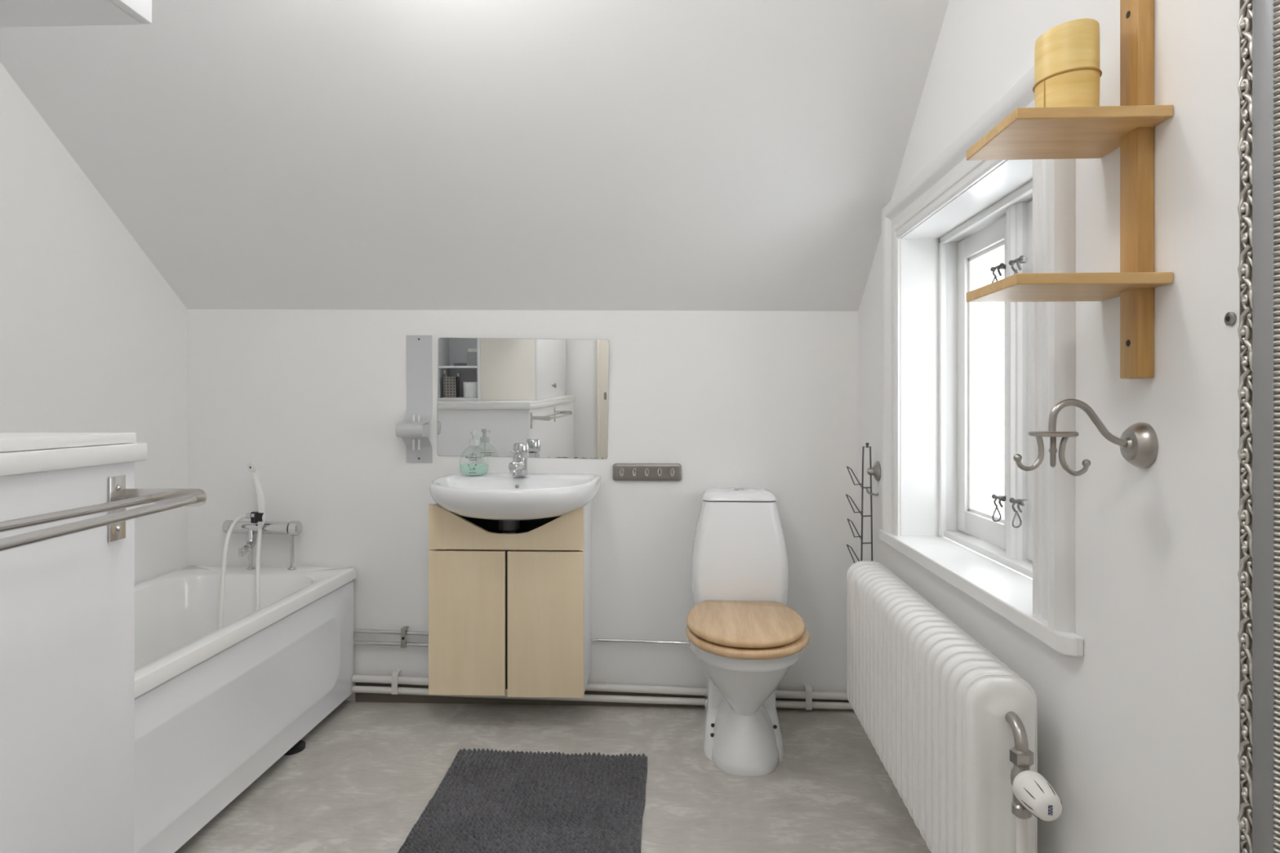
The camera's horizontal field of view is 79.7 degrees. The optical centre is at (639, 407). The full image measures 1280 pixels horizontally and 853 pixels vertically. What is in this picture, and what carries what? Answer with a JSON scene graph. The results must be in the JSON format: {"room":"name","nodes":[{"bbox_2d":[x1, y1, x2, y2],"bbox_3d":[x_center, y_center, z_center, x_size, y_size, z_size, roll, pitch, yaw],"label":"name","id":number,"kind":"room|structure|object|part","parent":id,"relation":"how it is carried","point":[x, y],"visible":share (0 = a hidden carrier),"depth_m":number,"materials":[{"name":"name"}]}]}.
{"room":"bathroom","nodes":[
{"label":"bathroom","id":0,"kind":"room"},
{"bbox_2d":[0,62,186,583],"bbox_3d":[-1.871,-0.130,1.230,0.120,2.500,3.445,0,0,2],"label":"wall","id":1,"kind":"structure","parent":0,"point":[93,336],"depth_m":2.42,"materials":[{"name":"white paint"}]},
{"bbox_2d":[0,0,151,26],"bbox_3d":[-1.327,-0.945,0.437,1.029,0.665,1.625,0,0,2],"label":"upper cabinet","id":2,"kind":"object","parent":1,"relation":"attached to","point":[13,13],"visible":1,"depth_m":1.19,"materials":[{"name":"white paint"}]},
{"bbox_3d":[-0.807,-0.916,0.780,0.018,0.607,0.893,0,0,2],"label":"door","id":3,"kind":"part","parent":2,"relation":"part of","materials":[{"name":"white paint"}]},
{"bbox_2d":[0,0,949,311],"bbox_3d":[-0.532,-0.868,1.265,2.553,1.024,3.385,0,0,2],"label":"ceiling","id":4,"kind":"structure","parent":0,"point":[662,155],"depth_m":2.29,"materials":[{"name":"white paint"}]},
{"bbox_2d":[186,309,857,701],"bbox_3d":[-0.413,0.245,2.954,2.893,1.750,0.120,0,0,2],"label":"wall","id":5,"kind":"structure","parent":0,"point":[316,399],"depth_m":2.88,"materials":[{"name":"white paint"}]},
{"bbox_2d":[222,520,302,570],"bbox_3d":[-1.419,0.517,2.856,0.288,0.184,0.157,0,0,2],"label":"mixer","id":6,"kind":"object","parent":5,"relation":"attached to","point":[293,528],"visible":0.95,"depth_m":2.86,"materials":[{"name":"silver metal"}]},
{"bbox_3d":[-1.547,0.450,2.886,0.029,0.049,0.048,0,0,2],"label":"knob","id":7,"kind":"part","parent":6,"relation":"part of","materials":[{"name":"silver metal"}]},
{"bbox_2d":[218,462,266,629],"bbox_3d":[-1.415,0.599,2.721,0.136,0.790,0.293,0,0,-21],"label":"shower","id":8,"kind":"object","parent":6,"relation":"attached to","point":[259,517],"visible":0.67,"depth_m":2.81,"materials":[{"name":"white plastic"}]},
{"bbox_3d":[-1.416,0.331,2.852,0.057,0.237,0.028,0,0,28],"label":"handle","id":9,"kind":"part","parent":8,"relation":"part of","materials":[{"name":"white plastic"}]},
{"bbox_3d":[-1.449,0.494,2.839,0.041,0.099,0.119,0,0,-9],"label":"spout","id":10,"kind":"part","parent":6,"relation":"part of","materials":[{"name":"silver metal"}]},
{"bbox_3d":[-1.292,0.455,2.875,0.038,0.055,0.054,0,0,2],"label":"knob","id":11,"kind":"part","parent":6,"relation":"part of","materials":[{"name":"silver metal"}]},
{"bbox_2d":[353,640,428,647],"bbox_3d":[-0.923,0.894,2.893,0.316,0.021,0.015,0,0,2],"label":"pipe","id":12,"kind":"object","parent":5,"relation":"attached to","point":[355,642],"visible":0.79,"depth_m":2.89,"materials":[{"name":"silver metal"}]},
{"bbox_2d":[353,628,428,635],"bbox_3d":[-0.923,0.850,2.893,0.316,0.024,0.015,0,0,2],"label":"pipe","id":13,"kind":"object","parent":5,"relation":"attached to","point":[355,630],"visible":0.79,"depth_m":2.89,"materials":[{"name":"silver metal"}]},
{"bbox_2d":[391,669,401,694],"bbox_3d":[-0.917,1.034,2.890,0.022,0.081,0.051,0,0,2],"label":"clip","id":14,"kind":"object","parent":5,"relation":"attached to","point":[394,675],"visible":1,"depth_m":2.87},
{"bbox_2d":[400,626,408,648],"bbox_3d":[-0.889,0.869,2.895,0.020,0.072,0.038,0,0,2],"label":"clip","id":15,"kind":"object","parent":5,"relation":"attached to","point":[403,628],"visible":0.97,"depth_m":2.88,"materials":[{"name":"silver metal"}]},
{"bbox_2d":[395,335,431,462],"bbox_3d":[-0.840,-0.032,2.851,0.099,0.483,0.118,0,0,2],"label":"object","id":16,"kind":"object","parent":5,"relation":"attached to","point":[413,429],"visible":1,"depth_m":2.91,"materials":[{"name":"grey paint"}]},
{"bbox_3d":[-0.848,0.095,2.873,0.008,0.130,0.008,0,0,2],"label":"rod","id":17,"kind":"part","parent":16,"relation":"part of","materials":[{"name":"white plastic"}]},
{"bbox_3d":[-0.828,0.095,2.872,0.008,0.130,0.008,0,0,2],"label":"rod","id":18,"kind":"part","parent":16,"relation":"part of","materials":[{"name":"white plastic"}]},
{"bbox_2d":[428,500,591,697],"bbox_3d":[-0.454,0.662,2.758,0.535,0.659,0.274,0,0,2],"label":"vanity cabinet","id":19,"kind":"object","parent":5,"relation":"attached to","point":[503,620],"visible":0.79,"depth_m":2.62,"materials":[{"name":"beige wood"}]},
{"bbox_3d":[-0.594,0.741,2.635,0.264,0.494,0.018,0,0,2],"label":"door","id":20,"kind":"part","parent":19,"relation":"part of","materials":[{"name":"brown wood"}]},
{"bbox_2d":[429,473,601,551],"bbox_3d":[-0.436,0.447,2.661,0.580,0.396,0.466,0,0,2],"label":"washbasin","id":21,"kind":"object","parent":19,"relation":"in","point":[506,499],"visible":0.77,"depth_m":2.51,"materials":[{"name":"white ceramic"}]},
{"bbox_2d":[459,431,488,475],"bbox_3d":[-0.610,0.169,2.817,0.095,0.162,0.076,0,0,35],"label":"soap bottle","id":22,"kind":"object","parent":21,"relation":"on","point":[473,468],"visible":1,"depth_m":2.80,"materials":[{"name":"clear plastic"}]},
{"bbox_2d":[465,453,480,473],"bbox_3d":[-0.607,0.205,2.789,0.054,0.069,0.004,0,0,0],"label":"print","id":23,"kind":"object","parent":22,"relation":"attached to","point":[469,468],"depth_m":2.79,"materials":[{"name":"grey"}]},
{"bbox_3d":[-0.436,0.318,2.661,0.580,0.138,0.466,0,0,2],"label":"bowl","id":24,"kind":"part","parent":21,"relation":"part of","materials":[{"name":"white ceramic"}]},
{"bbox_2d":[507,442,528,476],"bbox_3d":[-0.434,0.189,2.734,0.061,0.121,0.150,0,0,2],"label":"faucet","id":25,"kind":"object","parent":21,"relation":"on","point":[518,467],"visible":1,"depth_m":2.75,"materials":[{"name":"silver metal"}]},
{"bbox_3d":[-0.448,0.159,2.729,0.015,0.030,0.072,0,0,16],"label":"lever","id":26,"kind":"part","parent":25,"relation":"part of","materials":[{"name":"silver metal"}]},
{"bbox_3d":[-0.438,0.212,2.714,0.042,0.044,0.111,0,0,2],"label":"spout","id":27,"kind":"part","parent":25,"relation":"part of","materials":[{"name":"silver metal"}]},
{"bbox_3d":[-0.448,0.656,2.880,0.496,0.628,0.008,0,0,2],"label":"panel","id":28,"kind":"part","parent":19,"relation":"part of","materials":[{"name":"beige wood"}]},
{"bbox_3d":[-0.322,0.743,2.624,0.262,0.498,0.018,0,0,2],"label":"door","id":29,"kind":"part","parent":19,"relation":"part of","materials":[{"name":"brown wood"}]},
{"bbox_2d":[436,337,609,459],"bbox_3d":[-0.442,-0.034,2.890,0.656,0.459,0.012,0,0,2],"label":"wall mirror","id":30,"kind":"object","parent":5,"relation":"attached to","point":[551,396],"visible":0.99,"depth_m":2.89,"materials":[{"name":"grey mirror"}]},
{"bbox_2d":[351,675,848,700],"bbox_3d":[-0.147,1.043,2.853,1.872,0.066,0.027,0,0,2],"label":"pipe","id":31,"kind":"object","parent":5,"relation":"attached to","point":[355,678],"visible":0.52,"depth_m":2.84,"materials":[{"name":"white metal"}]},
{"bbox_2d":[804,684,812,710],"bbox_3d":[0.619,1.067,2.828,0.022,0.081,0.051,0,0,2],"label":"clip","id":32,"kind":"object","parent":31,"relation":"attached to","point":[808,688],"visible":1,"depth_m":2.80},
{"bbox_2d":[351,685,853,710],"bbox_3d":[-0.147,1.081,2.853,1.872,0.059,0.025,0,0,2],"label":"pipe","id":33,"kind":"object","parent":5,"relation":"attached to","point":[355,689],"visible":0.64,"depth_m":2.84,"materials":[{"name":"white metal"}]},
{"bbox_2d":[355,682,852,710],"bbox_3d":[-0.136,1.072,2.878,1.891,0.097,0.010,0,0,2],"label":"baseboard","id":34,"kind":"structure","parent":5,"relation":"attached to","point":[359,697],"depth_m":2.89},
{"bbox_2d":[591,638,688,644],"bbox_3d":[-0.006,0.873,2.856,0.438,0.020,0.011,0,0,2],"label":"pipe","id":35,"kind":"object","parent":5,"relation":"attached to","point":[592,639],"visible":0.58,"depth_m":2.85,"materials":[{"name":"silver metal"}]},
{"bbox_2d":[613,463,681,480],"bbox_3d":[0.027,0.244,2.861,0.258,0.065,0.028,0,0,2],"label":"hook rail","id":36,"kind":"object","parent":5,"relation":"attached to","point":[621,472],"visible":1,"depth_m":2.86,"materials":[{"name":"silver metal"}]},
{"bbox_2d":[174,701,930,852],"bbox_3d":[-0.483,1.180,1.233,2.893,0.120,3.565,0,0,2],"label":"floor","id":37,"kind":"structure","parent":0,"point":[362,778],"depth_m":2.28,"materials":[{"name":"grey concrete"}]},
{"bbox_2d":[0,462,134,852],"bbox_3d":[-1.246,0.603,0.487,0.908,1.034,1.450,0,0,-1],"label":"base cabinet","id":38,"kind":"object","parent":37,"relation":"on","point":[67,602],"visible":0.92,"depth_m":1.07,"materials":[{"name":"white paint"}]},
{"bbox_2d":[0,432,146,476],"bbox_3d":[-1.240,0.063,0.493,0.921,0.045,1.462,0,0,-1],"label":"countertop","id":39,"kind":"structure","parent":38,"relation":"on","point":[20,453],"depth_m":1.06,"materials":[{"name":"white paint"}]},
{"bbox_2d":[0,475,206,551],"bbox_3d":[-0.733,0.154,0.834,0.128,0.098,0.717,0,0,-1],"label":"towel rail","id":40,"kind":"object","parent":38,"relation":"attached to","point":[120,498],"visible":1,"depth_m":1.05,"materials":[{"name":"silver metal"}]},
{"bbox_2d":[134,565,356,852],"bbox_3d":[-1.439,0.864,2.103,0.667,0.512,1.656,0,0,2],"label":"bathtub","id":41,"kind":"object","parent":37,"relation":"on","point":[215,708],"visible":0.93,"depth_m":2.25,"materials":[{"name":"white ceramic"}]},
{"bbox_2d":[397,748,647,852],"bbox_3d":[-0.298,1.109,2.045,0.616,0.020,0.871,0,0,2],"label":"bath mat","id":42,"kind":"object","parent":37,"relation":"on","point":[486,802],"visible":1,"depth_m":2.13,"materials":[{"name":"grey fabric"}]},
{"bbox_2d":[685,487,809,777],"bbox_3d":[0.340,0.705,2.505,0.380,0.830,0.694,0,0,4],"label":"toilet","id":43,"kind":"object","parent":37,"relation":"on","point":[741,628],"visible":1,"depth_m":2.48,"materials":[{"name":"white ceramic"}]},
{"bbox_3d":[0.354,0.312,2.758,0.261,0.031,0.188,0,0,4],"label":"cistern lid","id":44,"kind":"part","parent":43,"relation":"part of","materials":[{"name":"white ceramic"}]},
{"bbox_3d":[0.330,0.674,2.396,0.368,0.024,0.455,0,0,4],"label":"seat lid","id":45,"kind":"part","parent":43,"relation":"part of","materials":[{"name":"brown wood"}]},
{"bbox_2d":[846,560,1062,852],"bbox_3d":[0.685,0.800,1.806,0.151,0.639,1.221,0,0,4],"label":"radiator","id":46,"kind":"object","parent":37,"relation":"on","point":[953,728],"visible":1,"depth_m":1.54,"materials":[{"name":"white metal"}]},
{"bbox_2d":[857,0,1239,852],"bbox_3d":[0.849,-0.130,1.119,0.220,2.500,3.445,0,0,2],"label":"wall","id":47,"kind":"structure","parent":0,"point":[1138,733],"depth_m":1.12,"materials":[{"name":"white paint"}]},
{"bbox_2d":[866,461,880,496],"bbox_3d":[0.793,0.239,2.572,0.054,0.117,0.055,0,0,42],"label":"wall hook","id":48,"kind":"object","parent":47,"relation":"attached to","point":[875,470],"visible":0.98,"depth_m":2.56,"materials":[{"name":"silver metal"}]},
{"bbox_2d":[845,443,872,563],"bbox_3d":[0.734,0.366,2.575,0.096,0.492,0.049,0,0,2],"label":"wire rack","id":49,"kind":"object","parent":48,"relation":"hanging from","point":[867,444],"visible":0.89,"depth_m":2.57,"materials":[{"name":"grey metal"}]},
{"bbox_3d":[0.761,0.366,2.571,0.042,0.492,0.011,0,0,2],"label":"rack frame","id":50,"kind":"part","parent":49,"relation":"part of","materials":[{"name":"grey metal"}]},
{"bbox_3d":[0.777,0.216,2.570,0.028,0.024,0.024,0,0,2],"label":"knob","id":51,"kind":"part","parent":48,"relation":"part of","materials":[{"name":"silver metal"}]},
{"bbox_3d":[0.782,0.253,2.570,0.049,0.088,0.008,0,0,2],"label":"arm","id":52,"kind":"part","parent":48,"relation":"part of","materials":[{"name":"silver metal"}]},
{"bbox_3d":[0.788,0.214,2.570,0.020,0.068,0.068,0,0,2],"label":"wall plate","id":53,"kind":"part","parent":48,"relation":"part of","materials":[{"name":"silver metal"}]},
{"bbox_2d":[881,66,1075,632],"bbox_3d":[0.861,-0.124,1.871,0.245,1.023,1.118,0,0,2],"label":"window","id":54,"kind":"structure","parent":47,"relation":"in","point":[940,257],"depth_m":1.97,"materials":[{"name":"white paint"}]},
{"bbox_3d":[0.956,-0.062,2.093,0.040,0.855,0.379,0,0,2],"label":"sash","id":55,"kind":"part","parent":54,"relation":"part of","materials":[{"name":"white paint"}]},
{"bbox_3d":[0.930,-0.060,1.868,0.106,0.893,0.860,0,0,2],"label":"frame","id":56,"kind":"part","parent":54,"relation":"part of","materials":[{"name":"white paint"}]},
{"bbox_3d":[0.938,-0.062,1.645,0.040,0.855,0.386,0,0,2],"label":"sash","id":57,"kind":"part","parent":54,"relation":"part of","materials":[{"name":"white paint"}]},
{"bbox_2d":[879,528,1083,657],"bbox_3d":[0.812,0.404,1.865,0.153,0.034,1.158,0,0,2],"label":"window sill","id":58,"kind":"structure","parent":47,"relation":"attached to","point":[1006,592],"depth_m":1.73,"materials":[{"name":"white paint"}]},
{"bbox_2d":[966,0,1173,378],"bbox_3d":[0.634,-0.471,1.153,0.213,0.858,0.183,0,0,2],"label":"wall shelf","id":59,"kind":"object","parent":47,"relation":"attached to","point":[1084,131],"visible":1,"depth_m":1.10,"materials":[{"name":"brown wood"}]},
{"bbox_2d":[1032,17,1102,107],"bbox_3d":[0.644,-0.493,1.158,0.092,0.149,0.092,0,0,2],"label":"canister","id":60,"kind":"object","parent":59,"relation":"on","point":[1068,73],"visible":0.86,"depth_m":1.12,"materials":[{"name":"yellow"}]},
{"bbox_2d":[1013,398,1158,475],"bbox_3d":[0.646,0.045,1.134,0.187,0.114,0.077,0,0,2],"label":"towel hook","id":61,"kind":"object","parent":47,"relation":"attached to","point":[1138,444],"visible":1,"depth_m":1.12,"materials":[{"name":"silver metal"}]},
{"bbox_3d":[0.664,0.024,1.128,0.122,0.072,0.010,0,0,2],"label":"arm","id":62,"kind":"part","parent":61,"relation":"part of","materials":[{"name":"silver metal"}]},
{"bbox_3d":[0.725,0.056,1.126,0.028,0.067,0.067,0,0,2],"label":"wall plate","id":63,"kind":"part","parent":61,"relation":"part of","materials":[{"name":"silver metal"}]},
{"bbox_2d":[1224,311,1236,325],"bbox_3d":[0.729,-0.109,0.949,0.005,0.017,0.017,0,0,2],"label":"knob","id":64,"kind":"object","parent":47,"relation":"attached to","point":[1230,317],"visible":1,"depth_m":0.95,"materials":[{"name":"silver metal"}]},
{"bbox_2d":[1237,0,1279,852],"bbox_3d":[0.699,0.083,0.584,0.036,1.646,0.620,0,0,2],"label":"ornate mirror","id":65,"kind":"object","parent":47,"relation":"attached to","point":[1259,23],"visible":1,"depth_m":0.87,"materials":[{"name":"silver metal"}]},
{"bbox_3d":[0.701,0.080,0.584,0.030,1.640,0.620,0,0,2],"label":"moulding","id":66,"kind":"part","parent":65,"relation":"part of","materials":[{"name":"silver metal"}]},
{"bbox_3d":[0.699,0.080,0.584,0.032,1.596,0.576,0,0,2],"label":"cove moulding","id":67,"kind":"part","parent":65,"relation":"part of","materials":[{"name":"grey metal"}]},
{"bbox_3d":[0.705,0.080,0.584,0.018,1.564,0.544,0,0,2],"label":"moulding","id":68,"kind":"part","parent":65,"relation":"part of","materials":[{"name":"silver metal"}]}
]}

